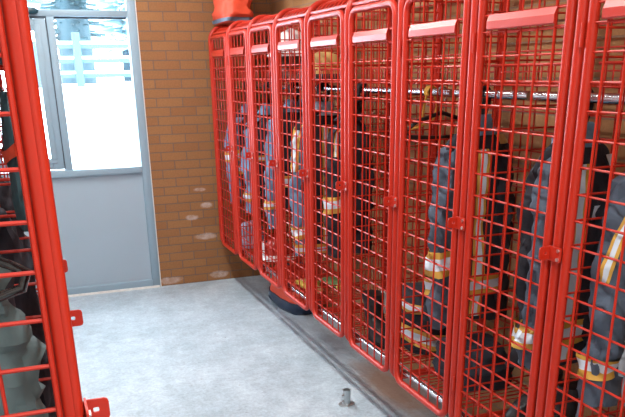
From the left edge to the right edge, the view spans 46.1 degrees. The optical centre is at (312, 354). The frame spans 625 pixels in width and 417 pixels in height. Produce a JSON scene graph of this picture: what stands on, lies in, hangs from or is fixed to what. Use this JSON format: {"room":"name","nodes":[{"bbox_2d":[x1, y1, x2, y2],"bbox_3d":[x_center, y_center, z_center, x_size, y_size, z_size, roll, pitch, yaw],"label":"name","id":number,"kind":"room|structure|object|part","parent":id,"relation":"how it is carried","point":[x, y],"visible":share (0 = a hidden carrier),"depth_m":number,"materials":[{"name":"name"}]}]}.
{"room":"fire station locker room","nodes":[
{"label":"fire station locker room","id":0,"kind":"room"},
{"bbox_2d":[136,0,274,285],"bbox_3d":[-1.510,-1.963,5.641,2.860,2.950,0.250,-9,22,-19],"label":"wall","id":1,"kind":"structure","parent":0,"point":[173,34],"depth_m":5.80,"materials":[{"name":"brick"}]},
{"bbox_2d":[0,0,161,296],"bbox_3d":[-1.849,-1.702,5.463,1.218,2.600,0.130,-9,22,-19],"label":"door","id":2,"kind":"structure","parent":1,"relation":"in","point":[106,215],"depth_m":5.74,"materials":[{"name":"grey"}]},
{"bbox_3d":[-1.848,-0.961,5.768,1.081,0.862,0.028,-9,22,-19],"label":"panel","id":3,"kind":"part","parent":2,"relation":"part of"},
{"bbox_3d":[-1.797,-0.490,5.908,1.135,0.018,0.005,-9,22,-19],"label":"sill","id":4,"kind":"part","parent":2,"relation":"part of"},
{"bbox_2d":[68,274,471,416],"bbox_3d":[0.193,1.036,2.098,2.860,0.150,9.640,-9,22,-19],"label":"floor","id":5,"kind":"structure","parent":0,"point":[215,348],"depth_m":4.53,"materials":[{"name":"concrete"}]},
{"bbox_2d":[268,262,320,314],"bbox_3d":[-0.135,-0.544,5.558,0.329,0.322,0.653,-9,22,-19],"label":"duffel bag","id":6,"kind":"object","parent":5,"relation":"on","point":[277,295],"visible":0.34,"depth_m":5.40,"materials":[{"name":"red fabric"}]},
{"bbox_2d":[338,388,354,406],"bbox_3d":[0.180,0.224,3.881,0.092,0.086,0.069,-9,22,-19],"label":"anchor","id":7,"kind":"object","parent":5,"relation":"on","point":[346,402],"visible":1,"depth_m":3.87,"materials":[{"name":"metal"}]},
{"bbox_2d":[342,388,350,404],"bbox_3d":[0.180,0.220,3.879,0.045,0.078,0.045,-9,22,-19],"label":"socket","id":8,"kind":"object","parent":7,"relation":"attached to","point":[346,395],"depth_m":3.87,"materials":[{"name":"metal"}]},
{"bbox_2d":[270,0,624,416],"bbox_3d":[1.421,-0.590,1.957,0.200,2.950,9.190,-9,22,-19],"label":"wall","id":9,"kind":"structure","parent":0,"point":[618,35],"depth_m":3.37,"materials":[{"name":"brick"}]},
{"bbox_2d":[208,25,292,254],"bbox_3d":[-0.465,-1.635,5.640,0.542,1.674,0.576,-9,22,-19],"label":"locker","id":10,"kind":"object","parent":9,"relation":"attached to","point":[218,32],"visible":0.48,"depth_m":5.62,"materials":[{"name":"red"}]},
{"bbox_3d":[-0.691,-2.196,5.349,0.012,0.045,0.330,-9,22,-19],"label":"name plate","id":11,"kind":"part","parent":10,"relation":"part of","materials":[{"name":"red"}]},
{"bbox_2d":[212,25,229,34],"bbox_3d":[-0.460,-2.376,5.375,0.453,0.076,0.482,-9,22,-19],"label":"grille","id":12,"kind":"object","parent":10,"relation":"attached to","point":[220,29],"depth_m":5.41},
{"bbox_3d":[-0.670,-1.577,5.592,0.029,1.585,0.457,-9,22,-19],"label":"door","id":13,"kind":"part","parent":10,"relation":"part of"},
{"bbox_2d":[212,0,253,24],"bbox_3d":[-0.584,-2.621,5.303,0.242,0.411,0.490,-9,22,-19],"label":"duffel bag","id":14,"kind":"object","parent":10,"relation":"on","point":[226,12],"visible":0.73,"depth_m":5.18,"materials":[{"name":"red fabric"}]},
{"bbox_2d":[224,81,262,202],"bbox_3d":[-0.498,-1.670,5.786,0.410,0.909,0.195,-9,22,-19],"label":"coat","id":15,"kind":"object","parent":10,"relation":"hanging from","point":[245,110],"visible":0.16,"depth_m":5.71,"materials":[{"name":"blue fabric"}]},
{"bbox_2d":[241,220,266,248],"bbox_3d":[-0.480,-0.943,5.738,0.235,0.200,0.202,-9,22,-19],"label":"cloth bundle","id":16,"kind":"object","parent":10,"relation":"on","point":[250,220],"visible":0.32,"depth_m":5.68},
{"bbox_2d":[232,234,292,249],"bbox_3d":[-0.431,-0.909,5.943,0.418,0.011,0.482,-9,22,-19],"label":"shelf","id":17,"kind":"object","parent":10,"relation":"attached to","point":[273,235],"depth_m":6.05,"materials":[{"name":"metal"}]},
{"bbox_3d":[-0.241,-1.674,5.731,0.012,1.620,0.482,-9,22,-19],"label":"panel","id":18,"kind":"part","parent":10,"relation":"part of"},
{"bbox_2d":[226,20,315,269],"bbox_3d":[-0.279,-1.463,5.186,0.542,1.674,0.576,-9,22,-19],"label":"locker","id":19,"kind":"object","parent":9,"relation":"attached to","point":[239,27],"visible":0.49,"depth_m":5.16,"materials":[{"name":"red metal"}]},
{"bbox_3d":[-0.505,-2.024,4.895,0.012,0.045,0.330,-9,22,-19],"label":"name plate","id":20,"kind":"part","parent":19,"relation":"part of","materials":[{"name":"red"}]},
{"bbox_3d":[-0.484,-1.405,5.138,0.029,1.585,0.457,-9,22,-19],"label":"door","id":21,"kind":"part","parent":19,"relation":"part of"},
{"bbox_2d":[238,70,257,80],"bbox_3d":[-0.254,-1.916,5.039,0.398,0.070,0.482,-9,22,-19],"label":"shelf","id":22,"kind":"object","parent":19,"relation":"attached to","point":[256,71],"depth_m":5.05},
{"bbox_2d":[230,20,271,31],"bbox_3d":[-0.274,-2.204,4.921,0.453,0.076,0.482,-9,22,-19],"label":"grille","id":23,"kind":"object","parent":19,"relation":"attached to","point":[239,25],"depth_m":4.94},
{"bbox_2d":[241,82,271,212],"bbox_3d":[-0.327,-1.505,5.346,0.414,0.914,0.152,-9,22,-19],"label":"coat","id":24,"kind":"object","parent":19,"relation":"hanging from","point":[268,99],"visible":0.12,"depth_m":5.28,"materials":[{"name":"blue fabric"}]},
{"bbox_3d":[-0.252,-1.851,5.064,0.032,0.031,0.482,-9,22,-19],"label":"hanging rail","id":25,"kind":"part","parent":19,"relation":"part of","materials":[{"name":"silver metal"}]},
{"bbox_2d":[251,248,304,264],"bbox_3d":[-0.245,-0.737,5.489,0.418,0.011,0.482,-9,22,-19],"label":"shelf","id":26,"kind":"object","parent":19,"relation":"attached to","point":[251,248],"depth_m":5.34,"materials":[{"name":"metal"}]},
{"bbox_2d":[262,237,297,261],"bbox_3d":[-0.255,-0.791,5.391,0.294,0.159,0.256,-9,22,-19],"label":"helmet","id":27,"kind":"object","parent":19,"relation":"on","point":[273,240],"visible":0.3,"depth_m":5.33,"materials":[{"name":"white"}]},
{"bbox_2d":[247,14,340,287],"bbox_3d":[-0.092,-1.291,4.732,0.542,1.674,0.576,-9,22,-19],"label":"locker","id":28,"kind":"object","parent":9,"relation":"attached to","point":[260,23],"visible":0.56,"depth_m":4.71,"materials":[{"name":"red metal"}]},
{"bbox_3d":[-0.319,-1.852,4.441,0.012,0.045,0.330,-9,22,-19],"label":"name plate","id":29,"kind":"part","parent":28,"relation":"part of","materials":[{"name":"red"}]},
{"bbox_3d":[-0.298,-1.232,4.684,0.029,1.585,0.457,-9,22,-19],"label":"door","id":30,"kind":"part","parent":28,"relation":"part of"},
{"bbox_3d":[-0.259,-0.545,4.960,0.023,0.022,0.482,-9,22,-19],"label":"rail","id":31,"kind":"part","parent":28,"relation":"part of","materials":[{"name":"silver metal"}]},
{"bbox_2d":[260,70,289,81],"bbox_3d":[-0.068,-1.744,4.585,0.398,0.070,0.482,-9,22,-19],"label":"shelf","id":32,"kind":"object","parent":28,"relation":"attached to","point":[267,71],"depth_m":4.60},
{"bbox_2d":[251,14,302,26],"bbox_3d":[-0.088,-2.032,4.467,0.453,0.076,0.482,-9,22,-19],"label":"grille","id":33,"kind":"object","parent":28,"relation":"attached to","point":[260,20],"depth_m":4.49,"materials":[{"name":"metal"}]},
{"bbox_2d":[264,82,302,228],"bbox_3d":[-0.135,-1.320,4.885,0.425,0.934,0.148,-8,22,-17],"label":"coat","id":34,"kind":"object","parent":28,"relation":"hanging from","point":[297,83],"visible":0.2,"depth_m":4.81,"materials":[{"name":"blue fabric"}]},
{"bbox_2d":[281,56,300,78],"bbox_3d":[-0.130,-1.822,4.639,0.310,0.159,0.270,-9,22,-19],"label":"box","id":35,"kind":"object","parent":28,"relation":"on","point":[283,57],"visible":0.19,"depth_m":4.56,"materials":[{"name":"brown plastic"}]},
{"bbox_2d":[267,28,300,56],"bbox_3d":[-0.132,-1.954,4.589,0.320,0.165,0.278,-9,22,-19],"label":"helmet","id":36,"kind":"object","parent":35,"relation":"on","point":[287,30],"visible":0.29,"depth_m":4.51,"materials":[{"name":"white"}]},
{"bbox_3d":[-0.066,-1.679,4.610,0.032,0.031,0.482,-9,22,-19],"label":"hanging rail","id":37,"kind":"part","parent":28,"relation":"part of","materials":[{"name":"silver metal"}]},
{"bbox_2d":[268,263,340,282],"bbox_3d":[-0.059,-0.565,5.035,0.418,0.011,0.482,-9,22,-19],"label":"shelf","id":38,"kind":"object","parent":28,"relation":"attached to","point":[324,266],"depth_m":5.03,"materials":[{"name":"metal"}]},
{"bbox_3d":[0.131,-1.330,4.823,0.012,1.620,0.482,-9,22,-19],"label":"panel","id":39,"kind":"part","parent":28,"relation":"part of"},
{"bbox_2d":[272,6,386,310],"bbox_3d":[0.094,-1.119,4.278,0.542,1.674,0.576,-9,22,-19],"label":"locker","id":40,"kind":"object","parent":9,"relation":"attached to","point":[291,20],"visible":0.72,"depth_m":4.25,"materials":[{"name":"red metal"}]},
{"bbox_3d":[-0.132,-1.680,3.987,0.012,0.045,0.330,-9,22,-19],"label":"name plate","id":41,"kind":"part","parent":40,"relation":"part of","materials":[{"name":"red"}]},
{"bbox_3d":[-0.112,-1.061,4.230,0.029,1.585,0.457,-9,22,-19],"label":"door","id":42,"kind":"part","parent":40,"relation":"part of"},
{"bbox_3d":[-0.073,-0.373,4.506,0.023,0.022,0.482,-9,22,-19],"label":"rail","id":43,"kind":"part","parent":40,"relation":"part of","materials":[{"name":"silver metal"}]},
{"bbox_3d":[0.016,-1.212,4.522,0.500,1.674,0.033,-9,22,-19],"label":"panel","id":44,"kind":"part","parent":40,"relation":"part of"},
{"bbox_2d":[294,279,323,293],"bbox_3d":[-0.010,-0.441,4.621,0.151,0.048,0.269,-9,22,-19],"label":"glove","id":45,"kind":"object","parent":40,"relation":"on","point":[297,281],"visible":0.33,"depth_m":4.61,"materials":[{"name":"yellow leather"}]},
{"bbox_2d":[286,69,332,82],"bbox_3d":[0.118,-1.572,4.130,0.398,0.070,0.482,-9,22,-19],"label":"shelf","id":46,"kind":"object","parent":40,"relation":"attached to","point":[292,70],"depth_m":4.16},
{"bbox_2d":[277,6,345,21],"bbox_3d":[0.098,-1.860,4.013,0.453,0.076,0.482,-9,22,-19],"label":"grille","id":47,"kind":"object","parent":40,"relation":"attached to","point":[298,13],"depth_m":4.03,"materials":[{"name":"metal"}]},
{"bbox_2d":[289,83,336,255],"bbox_3d":[0.050,-1.116,4.458,0.418,1.014,0.176,-9,22,-19],"label":"coat","id":48,"kind":"object","parent":40,"relation":"hanging from","point":[328,103],"visible":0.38,"depth_m":4.37,"materials":[{"name":"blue fabric"}]},
{"bbox_3d":[0.088,-1.003,4.442,0.065,0.742,0.032,-9,22,-19],"label":"zipper trim","id":49,"kind":"part","parent":48,"relation":"part of","materials":[{"name":"silver fabric"}]},
{"bbox_2d":[298,52,339,80],"bbox_3d":[0.067,-1.650,4.184,0.327,0.160,0.284,-9,22,-19],"label":"helmet","id":50,"kind":"object","parent":40,"relation":"on","point":[322,54],"visible":0.21,"depth_m":4.10,"materials":[{"name":"yellow plastic"}]},
{"bbox_3d":[0.120,-1.507,4.156,0.032,0.031,0.482,-9,22,-19],"label":"hanging rail","id":51,"kind":"part","parent":40,"relation":"part of","materials":[{"name":"silver metal"}]},
{"bbox_2d":[319,276,340,290],"bbox_3d":[0.161,-0.462,4.669,0.151,0.048,0.269,-12,24,-26],"label":"glove","id":52,"kind":"object","parent":40,"relation":"on","point":[335,280],"visible":0.44,"depth_m":4.63,"materials":[{"name":"green fabric"}]},
{"bbox_2d":[296,281,363,304],"bbox_3d":[0.127,-0.393,4.581,0.418,0.011,0.482,-9,22,-19],"label":"shelf","id":53,"kind":"object","parent":40,"relation":"attached to","point":[297,291],"depth_m":4.52,"materials":[{"name":"metal"}]},
{"bbox_3d":[0.318,-1.158,4.369,0.012,1.620,0.482,-9,22,-19],"label":"panel","id":54,"kind":"part","parent":40,"relation":"part of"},
{"bbox_2d":[304,0,436,337],"bbox_3d":[0.280,-0.948,3.824,0.542,1.674,0.576,-9,22,-19],"label":"locker","id":55,"kind":"object","parent":9,"relation":"attached to","point":[334,8],"visible":0.66,"depth_m":3.82,"materials":[{"name":"red metal"}]},
{"bbox_3d":[0.054,-1.508,3.533,0.012,0.045,0.330,-9,22,-19],"label":"name plate","id":56,"kind":"part","parent":55,"relation":"part of","materials":[{"name":"red"}]},
{"bbox_3d":[0.074,-0.889,3.776,0.029,1.585,0.457,-9,22,-19],"label":"door","id":57,"kind":"part","parent":55,"relation":"part of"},
{"bbox_3d":[0.114,-0.202,4.052,0.023,0.022,0.482,-9,22,-19],"label":"rail","id":58,"kind":"part","parent":55,"relation":"part of","materials":[{"name":"silver metal"}]},
{"bbox_2d":[320,68,365,82],"bbox_3d":[0.305,-1.400,3.676,0.398,0.070,0.482,-9,22,-19],"label":"shelf","id":59,"kind":"object","parent":55,"relation":"attached to","point":[328,69],"depth_m":3.70,"materials":[{"name":"metal"}]},
{"bbox_3d":[0.202,-1.040,4.068,0.500,1.674,0.033,-9,22,-19],"label":"panel","id":60,"kind":"part","parent":55,"relation":"part of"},
{"bbox_2d":[323,83,374,257],"bbox_3d":[0.189,-0.981,3.936,0.301,0.894,0.154,-13,24,-29],"label":"coat","id":61,"kind":"object","parent":55,"relation":"hanging from","point":[359,85],"visible":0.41,"depth_m":3.91,"materials":[{"name":"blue fabric"}]},
{"bbox_2d":[310,0,396,14],"bbox_3d":[0.284,-1.688,3.559,0.453,0.076,0.482,-9,22,-19],"label":"grille","id":62,"kind":"object","parent":55,"relation":"attached to","point":[333,5],"depth_m":3.58,"materials":[{"name":"metal"}]},
{"bbox_2d":[323,301,385,331],"bbox_3d":[0.314,-0.221,4.127,0.418,0.011,0.482,-9,22,-19],"label":"shelf","id":63,"kind":"object","parent":55,"relation":"attached to","point":[335,319],"depth_m":4.12,"materials":[{"name":"metal"}]},
{"bbox_3d":[0.307,-1.335,3.702,0.032,0.031,0.482,-9,22,-19],"label":"hanging rail","id":64,"kind":"part","parent":55,"relation":"part of","materials":[{"name":"silver metal"}]},
{"bbox_3d":[0.504,-0.986,3.915,0.012,1.620,0.482,-9,22,-19],"label":"panel","id":65,"kind":"part","parent":55,"relation":"part of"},
{"bbox_2d":[344,0,500,371],"bbox_3d":[0.466,-0.775,3.370,0.542,1.674,0.576,-9,22,-19],"label":"locker","id":66,"kind":"object","parent":9,"relation":"attached to","point":[367,35],"visible":0.64,"depth_m":3.37,"materials":[{"name":"red metal"}]},
{"bbox_3d":[0.300,-0.029,3.598,0.023,0.022,0.482,-9,22,-19],"label":"rail","id":67,"kind":"part","parent":66,"relation":"part of","materials":[{"name":"silver metal"}]},
{"bbox_3d":[0.240,-1.336,3.079,0.012,0.045,0.330,-9,22,-19],"label":"name plate","id":68,"kind":"part","parent":66,"relation":"part of","materials":[{"name":"red"}]},
{"bbox_3d":[0.261,-0.717,3.322,0.029,1.585,0.457,-9,22,-19],"label":"door","id":69,"kind":"part","parent":66,"relation":"part of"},
{"bbox_2d":[362,290,385,348],"bbox_3d":[0.336,-0.185,3.663,0.126,0.252,0.238,-9,22,-19],"label":"rubber boot","id":70,"kind":"object","parent":66,"relation":"on","point":[371,292],"visible":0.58,"depth_m":3.65,"materials":[{"name":"black"}]},
{"bbox_2d":[352,0,395,6],"bbox_3d":[0.470,-1.516,3.105,0.453,0.076,0.482,-9,22,-19],"label":"grille","id":71,"kind":"object","parent":66,"relation":"attached to","point":[355,3],"depth_m":3.12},
{"bbox_2d":[360,66,417,83],"bbox_3d":[0.491,-1.228,3.222,0.398,0.070,0.482,-9,22,-19],"label":"shelf","id":72,"kind":"object","parent":66,"relation":"attached to","point":[367,68],"depth_m":3.27,"materials":[{"name":"metal"}]},
{"bbox_3d":[0.388,-0.868,3.614,0.500,1.674,0.033,-9,22,-19],"label":"panel","id":73,"kind":"part","parent":66,"relation":"part of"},
{"bbox_2d":[363,335,434,364],"bbox_3d":[0.500,-0.049,3.673,0.418,0.011,0.482,-9,22,-19],"label":"shelf","id":74,"kind":"object","parent":66,"relation":"attached to","point":[370,346],"depth_m":3.53,"materials":[{"name":"metal"}]},
{"bbox_2d":[401,282,445,354],"bbox_3d":[0.551,-0.199,3.624,0.295,0.300,0.435,-9,22,-19],"label":"trousers","id":75,"kind":"object","parent":66,"relation":"on","point":[418,285],"visible":0.23,"depth_m":3.49,"materials":[{"name":"black fabric"}]},
{"bbox_2d":[411,86,436,129],"bbox_3d":[0.445,-1.030,3.315,0.251,0.348,0.070,18,28,40],"label":"cord","id":76,"kind":"object","parent":66,"relation":"hanging from","point":[426,90],"visible":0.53,"depth_m":3.21,"materials":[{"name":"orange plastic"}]},
{"bbox_3d":[0.493,-1.163,3.248,0.032,0.031,0.482,-9,22,-19],"label":"hanging rail","id":77,"kind":"part","parent":66,"relation":"part of","materials":[{"name":"silver metal"}]},
{"bbox_2d":[407,86,457,139],"bbox_3d":[0.544,-1.031,3.136,0.341,0.220,0.018,-9,22,-19],"label":"hanger","id":78,"kind":"object","parent":66,"relation":"hanging from","point":[423,137],"visible":0.41,"depth_m":3.13,"materials":[{"name":"plastic"}]},
{"bbox_3d":[0.690,-0.814,3.461,0.012,1.620,0.482,-9,22,-19],"label":"panel","id":79,"kind":"part","parent":66,"relation":"part of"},
{"bbox_2d":[389,0,566,416],"bbox_3d":[0.652,-0.604,2.916,0.542,1.674,0.576,-9,22,-19],"label":"locker","id":80,"kind":"object","parent":9,"relation":"attached to","point":[405,31],"visible":0.71,"depth_m":2.90,"materials":[{"name":"red metal"}]},
{"bbox_3d":[0.486,0.142,3.144,0.023,0.022,0.482,-9,22,-19],"label":"rail","id":81,"kind":"part","parent":80,"relation":"part of","materials":[{"name":"silver metal"}]},
{"bbox_3d":[0.447,-0.545,2.868,0.029,1.585,0.457,-9,22,-19],"label":"door","id":82,"kind":"part","parent":80,"relation":"part of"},
{"bbox_3d":[0.426,-1.164,2.625,0.012,0.045,0.330,-9,22,-19],"label":"name plate","id":83,"kind":"part","parent":80,"relation":"part of","materials":[{"name":"red"}]},
{"bbox_3d":[0.574,-0.696,3.160,0.500,1.674,0.033,-9,22,-19],"label":"panel","id":84,"kind":"part","parent":80,"relation":"part of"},
{"bbox_2d":[415,64,503,85],"bbox_3d":[0.677,-1.056,2.768,0.398,0.070,0.482,-9,22,-19],"label":"shelf","id":85,"kind":"object","parent":80,"relation":"attached to","point":[445,66],"depth_m":2.80,"materials":[{"name":"metal"}]},
{"bbox_2d":[408,366,527,408],"bbox_3d":[0.686,0.123,3.219,0.418,0.011,0.482,-9,22,-19],"label":"shelf","id":86,"kind":"object","parent":80,"relation":"attached to","point":[433,393],"depth_m":3.15,"materials":[{"name":"metal"}]},
{"bbox_2d":[423,85,515,329],"bbox_3d":[0.646,-0.595,2.999,0.427,0.954,0.175,-11,23,-25],"label":"coat","id":87,"kind":"object","parent":80,"relation":"hanging from","point":[502,162],"visible":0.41,"depth_m":2.96,"materials":[{"name":"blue fabric"}]},
{"bbox_3d":[0.679,-0.484,2.988,0.061,0.682,0.026,-9,22,-19],"label":"zipper trim","id":88,"kind":"part","parent":87,"relation":"part of","materials":[{"name":"silver metal"}]},
{"bbox_2d":[432,331,513,391],"bbox_3d":[0.703,0.014,3.204,0.324,0.200,0.362,-9,22,-19],"label":"cloth bundle","id":89,"kind":"object","parent":80,"relation":"on","point":[500,369],"visible":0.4,"depth_m":3.08,"materials":[{"name":"fabric"}]},
{"bbox_3d":[0.679,-0.991,2.794,0.032,0.031,0.482,-9,22,-19],"label":"hanging rail","id":90,"kind":"part","parent":80,"relation":"part of","materials":[{"name":"silver metal"}]},
{"bbox_3d":[0.876,-0.642,3.007,0.012,1.620,0.482,-9,22,-19],"label":"panel","id":91,"kind":"part","parent":80,"relation":"part of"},
{"bbox_2d":[448,0,624,416],"bbox_3d":[0.839,-0.432,2.462,0.542,1.674,0.576,-9,22,-19],"label":"locker","id":92,"kind":"object","parent":9,"relation":"attached to","point":[479,23],"visible":0.62,"depth_m":2.41,"materials":[{"name":"red metal"}]},
{"bbox_3d":[0.760,-0.524,2.706,0.500,1.674,0.033,-9,22,-19],"label":"panel","id":93,"kind":"part","parent":92,"relation":"part of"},
{"bbox_2d":[473,410,506,416],"bbox_3d":[0.872,0.295,2.764,0.418,0.011,0.482,-9,22,-19],"label":"shelf","id":94,"kind":"object","parent":92,"relation":"attached to","point":[501,411],"depth_m":2.94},
{"bbox_3d":[0.613,-0.992,2.171,0.012,0.045,0.330,-9,22,-19],"label":"name plate","id":95,"kind":"part","parent":92,"relation":"part of","materials":[{"name":"red"}]},
{"bbox_2d":[505,368,562,416],"bbox_3d":[0.837,0.164,2.780,0.239,0.222,0.123,-9,22,-19],"label":"rubber boot","id":96,"kind":"object","parent":92,"relation":"on","point":[511,412],"visible":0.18,"depth_m":2.77,"materials":[{"name":"black"}]},
{"bbox_2d":[489,62,609,86],"bbox_3d":[0.863,-0.884,2.314,0.398,0.070,0.482,-9,22,-19],"label":"shelf","id":97,"kind":"object","parent":92,"relation":"attached to","point":[497,65],"depth_m":2.31,"materials":[{"name":"metal"}]},
{"bbox_2d":[504,89,612,368],"bbox_3d":[0.846,-0.408,2.478,0.420,0.934,0.210,-15,25,-32],"label":"coat","id":98,"kind":"object","parent":92,"relation":"hanging from","point":[600,184],"visible":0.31,"depth_m":2.44,"materials":[{"name":"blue fabric"}]},
{"bbox_3d":[0.883,-0.294,2.487,0.058,0.682,0.021,-9,22,-19],"label":"zipper trim","id":99,"kind":"part","parent":98,"relation":"part of","materials":[{"name":"silver metal"}]},
{"bbox_2d":[554,378,582,416],"bbox_3d":[0.887,0.210,2.658,0.239,0.222,0.123,-9,22,-19],"label":"rubber boot","id":100,"kind":"object","parent":92,"relation":"on","point":[572,408],"visible":0.35,"depth_m":2.63,"materials":[{"name":"black"}]},
{"bbox_3d":[0.865,-0.819,2.340,0.032,0.031,0.482,-9,22,-19],"label":"hanging rail","id":101,"kind":"part","parent":92,"relation":"part of","materials":[{"name":"silver metal"}]},
{"bbox_3d":[1.062,-0.470,2.553,0.012,1.620,0.482,-9,22,-19],"label":"panel","id":102,"kind":"part","parent":92,"relation":"part of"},
{"bbox_2d":[535,0,624,416],"bbox_3d":[1.025,-0.260,2.008,0.542,1.674,0.576,-9,22,-19],"label":"locker","id":103,"kind":"object","parent":9,"relation":"attached to","point":[588,11],"visible":0.98,"depth_m":2.06,"materials":[{"name":"red metal"}]},
{"bbox_3d":[0.947,-0.352,2.252,0.500,1.674,0.033,-9,22,-19],"label":"panel","id":104,"kind":"part","parent":103,"relation":"part of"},
{"bbox_3d":[0.819,-0.201,1.959,0.029,1.585,0.457,-9,22,-19],"label":"door","id":105,"kind":"part","parent":103,"relation":"part of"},
{"bbox_2d":[576,172,624,406],"bbox_3d":[0.993,-0.299,2.147,0.413,0.904,0.159,-9,22,-19],"label":"coat","id":106,"kind":"object","parent":103,"relation":"hanging from","point":[612,244],"visible":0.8,"depth_m":2.11,"materials":[{"name":"fabric"}]},
{"bbox_2d":[596,61,624,88],"bbox_3d":[1.050,-0.712,1.860,0.398,0.070,0.482,-9,22,-19],"label":"shelf","id":107,"kind":"object","parent":103,"relation":"attached to","point":[607,63],"depth_m":1.96,"materials":[{"name":"metal"}]},
{"bbox_3d":[0.799,-0.820,1.716,0.012,0.045,0.330,-9,22,-19],"label":"name plate","id":108,"kind":"part","parent":103,"relation":"part of","materials":[{"name":"red"}]},
{"bbox_2d":[618,348,624,405],"bbox_3d":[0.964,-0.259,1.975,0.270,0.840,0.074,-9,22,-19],"label":"glove","id":109,"kind":"object","parent":103,"relation":"hanging from","point":[621,365],"visible":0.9,"depth_m":2.02,"materials":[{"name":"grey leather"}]},
{"bbox_3d":[-1.062,-0.214,1.081,0.200,2.950,9.190,-9,22,-19],"label":"wall","id":110,"kind":"structure","parent":0,"visible":0},
{"bbox_2d":[0,69,37,294],"bbox_3d":[-1.418,-0.658,3.139,0.542,1.674,0.576,-9,22,-19],"label":"locker","id":111,"kind":"object","parent":110,"relation":"attached to","point":[4,88],"visible":0.07,"depth_m":2.98,"materials":[{"name":"red metal"}]},
{"bbox_2d":[0,67,37,293],"bbox_3d":[-1.225,-0.480,2.670,0.542,1.674,0.541,-9,22,-19],"label":"locker","id":112,"kind":"object","parent":110,"relation":"attached to","point":[1,164],"visible":0.03,"depth_m":2.43,"materials":[{"name":"red metal"}]},
{"bbox_2d":[0,65,67,290],"bbox_3d":[-1.039,-0.308,2.216,0.542,1.674,0.541,-9,22,-19],"label":"locker","id":113,"kind":"object","parent":110,"relation":"attached to","point":[1,184],"visible":0.02,"depth_m":2.03,"materials":[{"name":"red metal"}]},
{"bbox_2d":[0,176,39,303],"bbox_3d":[-1.041,-0.244,2.211,0.443,0.994,0.169,-6,22,-13],"label":"coat","id":114,"kind":"object","parent":113,"relation":"hanging from","point":[6,203],"visible":0.15,"depth_m":2.14,"materials":[{"name":"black fabric"}]},
{"bbox_2d":[0,140,82,408],"bbox_3d":[-0.853,-0.136,1.762,0.542,1.674,0.541,-9,22,-19],"label":"locker","id":115,"kind":"object","parent":110,"relation":"attached to","point":[78,321],"visible":0.08,"depth_m":1.61,"materials":[{"name":"red metal"}]},
{"bbox_2d":[0,208,56,416],"bbox_3d":[-0.854,-0.074,1.760,0.446,0.994,0.172,-5,22,-12],"label":"coat","id":116,"kind":"object","parent":115,"relation":"hanging from","point":[27,302],"visible":0.33,"depth_m":1.74,"materials":[{"name":"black fabric"}]},
{"bbox_2d":[0,0,109,416],"bbox_3d":[-0.667,0.036,1.308,0.542,1.674,0.541,-9,22,-19],"label":"locker","id":117,"kind":"object","parent":110,"relation":"attached to","point":[17,55],"visible":1,"depth_m":1.05,"materials":[{"name":"red"}]},
{"bbox_2d":[0,87,27,231],"bbox_3d":[-0.524,-0.358,1.263,0.061,0.272,0.246,-9,22,-19],"label":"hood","id":118,"kind":"object","parent":117,"relation":"hanging from","point":[8,150],"visible":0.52,"depth_m":1.20,"materials":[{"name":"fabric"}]},
{"bbox_2d":[0,256,30,301],"bbox_3d":[-0.565,-0.200,1.087,0.257,0.282,0.016,-9,22,-19],"label":"hose","id":119,"kind":"object","parent":117,"relation":"hanging from","point":[5,263],"visible":0.91,"depth_m":1.15,"materials":[{"name":"black"}]},
{"bbox_2d":[0,253,48,416],"bbox_3d":[-0.683,0.004,1.274,0.418,0.794,0.229,-9,22,-19],"label":"coat","id":120,"kind":"object","parent":117,"relation":"hanging from","point":[19,348],"visible":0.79,"depth_m":1.26,"materials":[{"name":"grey fabric"}]},
{"bbox_3d":[-0.603,0.115,1.100,0.500,1.674,0.033,-9,22,-19],"label":"panel","id":121,"kind":"part","parent":117,"relation":"part of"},
{"bbox_3d":[-0.374,0.093,1.173,0.017,1.490,0.016,-9,22,-19],"label":"corner trim","id":122,"kind":"part","parent":117,"relation":"part of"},
{"label":"outside","id":123,"kind":"structure","parent":0,"visible":0},
{"bbox_2d":[0,78,139,172],"bbox_3d":[-9.399,-7.722,23.330,44.000,1.810,40.000,-9,22,-19],"label":"snow ground","id":124,"kind":"structure","parent":123,"point":[101,120],"depth_m":11.52,"materials":[{"name":"white"}]},
{"bbox_2d":[27,0,53,9],"bbox_3d":[-9.690,-12.838,22.038,5.090,9.101,5.118,-9,22,-19],"label":"conifer tree","id":125,"kind":"object","parent":124,"relation":"on","point":[31,3],"visible":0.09,"depth_m":23.00,"materials":[{"name":"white plant"}]},
{"bbox_2d":[40,0,105,83],"bbox_3d":[-5.681,-11.438,15.743,1.430,11.100,1.589,6,22,17],"label":"conifer tree","id":126,"kind":"object","parent":124,"relation":"on","point":[64,28],"visible":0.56,"depth_m":16.97,"materials":[{"name":"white plant"}]},
{"bbox_2d":[33,32,130,87],"bbox_3d":[-4.091,-5.545,13.934,2.395,1.450,0.150,-9,22,-19],"label":"rail fence","id":127,"kind":"object","parent":124,"relation":"on","point":[76,44],"visible":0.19,"depth_m":13.85,"materials":[{"name":"white painted wood"}]},
{"bbox_3d":[-5.128,-5.210,13.592,0.140,1.100,0.075,-9,22,-19],"label":"post","id":128,"kind":"part","parent":127,"relation":"part of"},
{"bbox_3d":[-4.391,-5.391,13.826,0.140,1.250,0.075,-9,22,-19],"label":"post","id":129,"kind":"part","parent":127,"relation":"part of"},
{"bbox_3d":[-4.087,-5.830,13.867,2.350,0.070,0.060,-9,22,-19],"label":"rail","id":130,"kind":"part","parent":127,"relation":"part of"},
{"bbox_3d":[-4.083,-5.588,13.961,2.350,0.070,0.060,-9,22,-19],"label":"rail","id":131,"kind":"part","parent":127,"relation":"part of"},
{"bbox_3d":[-4.080,-5.345,14.054,2.350,0.070,0.060,-9,22,-19],"label":"rail","id":132,"kind":"part","parent":127,"relation":"part of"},
{"bbox_2d":[86,0,131,80],"bbox_3d":[-5.584,-11.399,20.922,3.328,7.101,3.587,-9,22,-19],"label":"conifer tree","id":133,"kind":"object","parent":124,"relation":"on","point":[118,28],"visible":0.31,"depth_m":21.05,"materials":[{"name":"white plant"}]}
]}

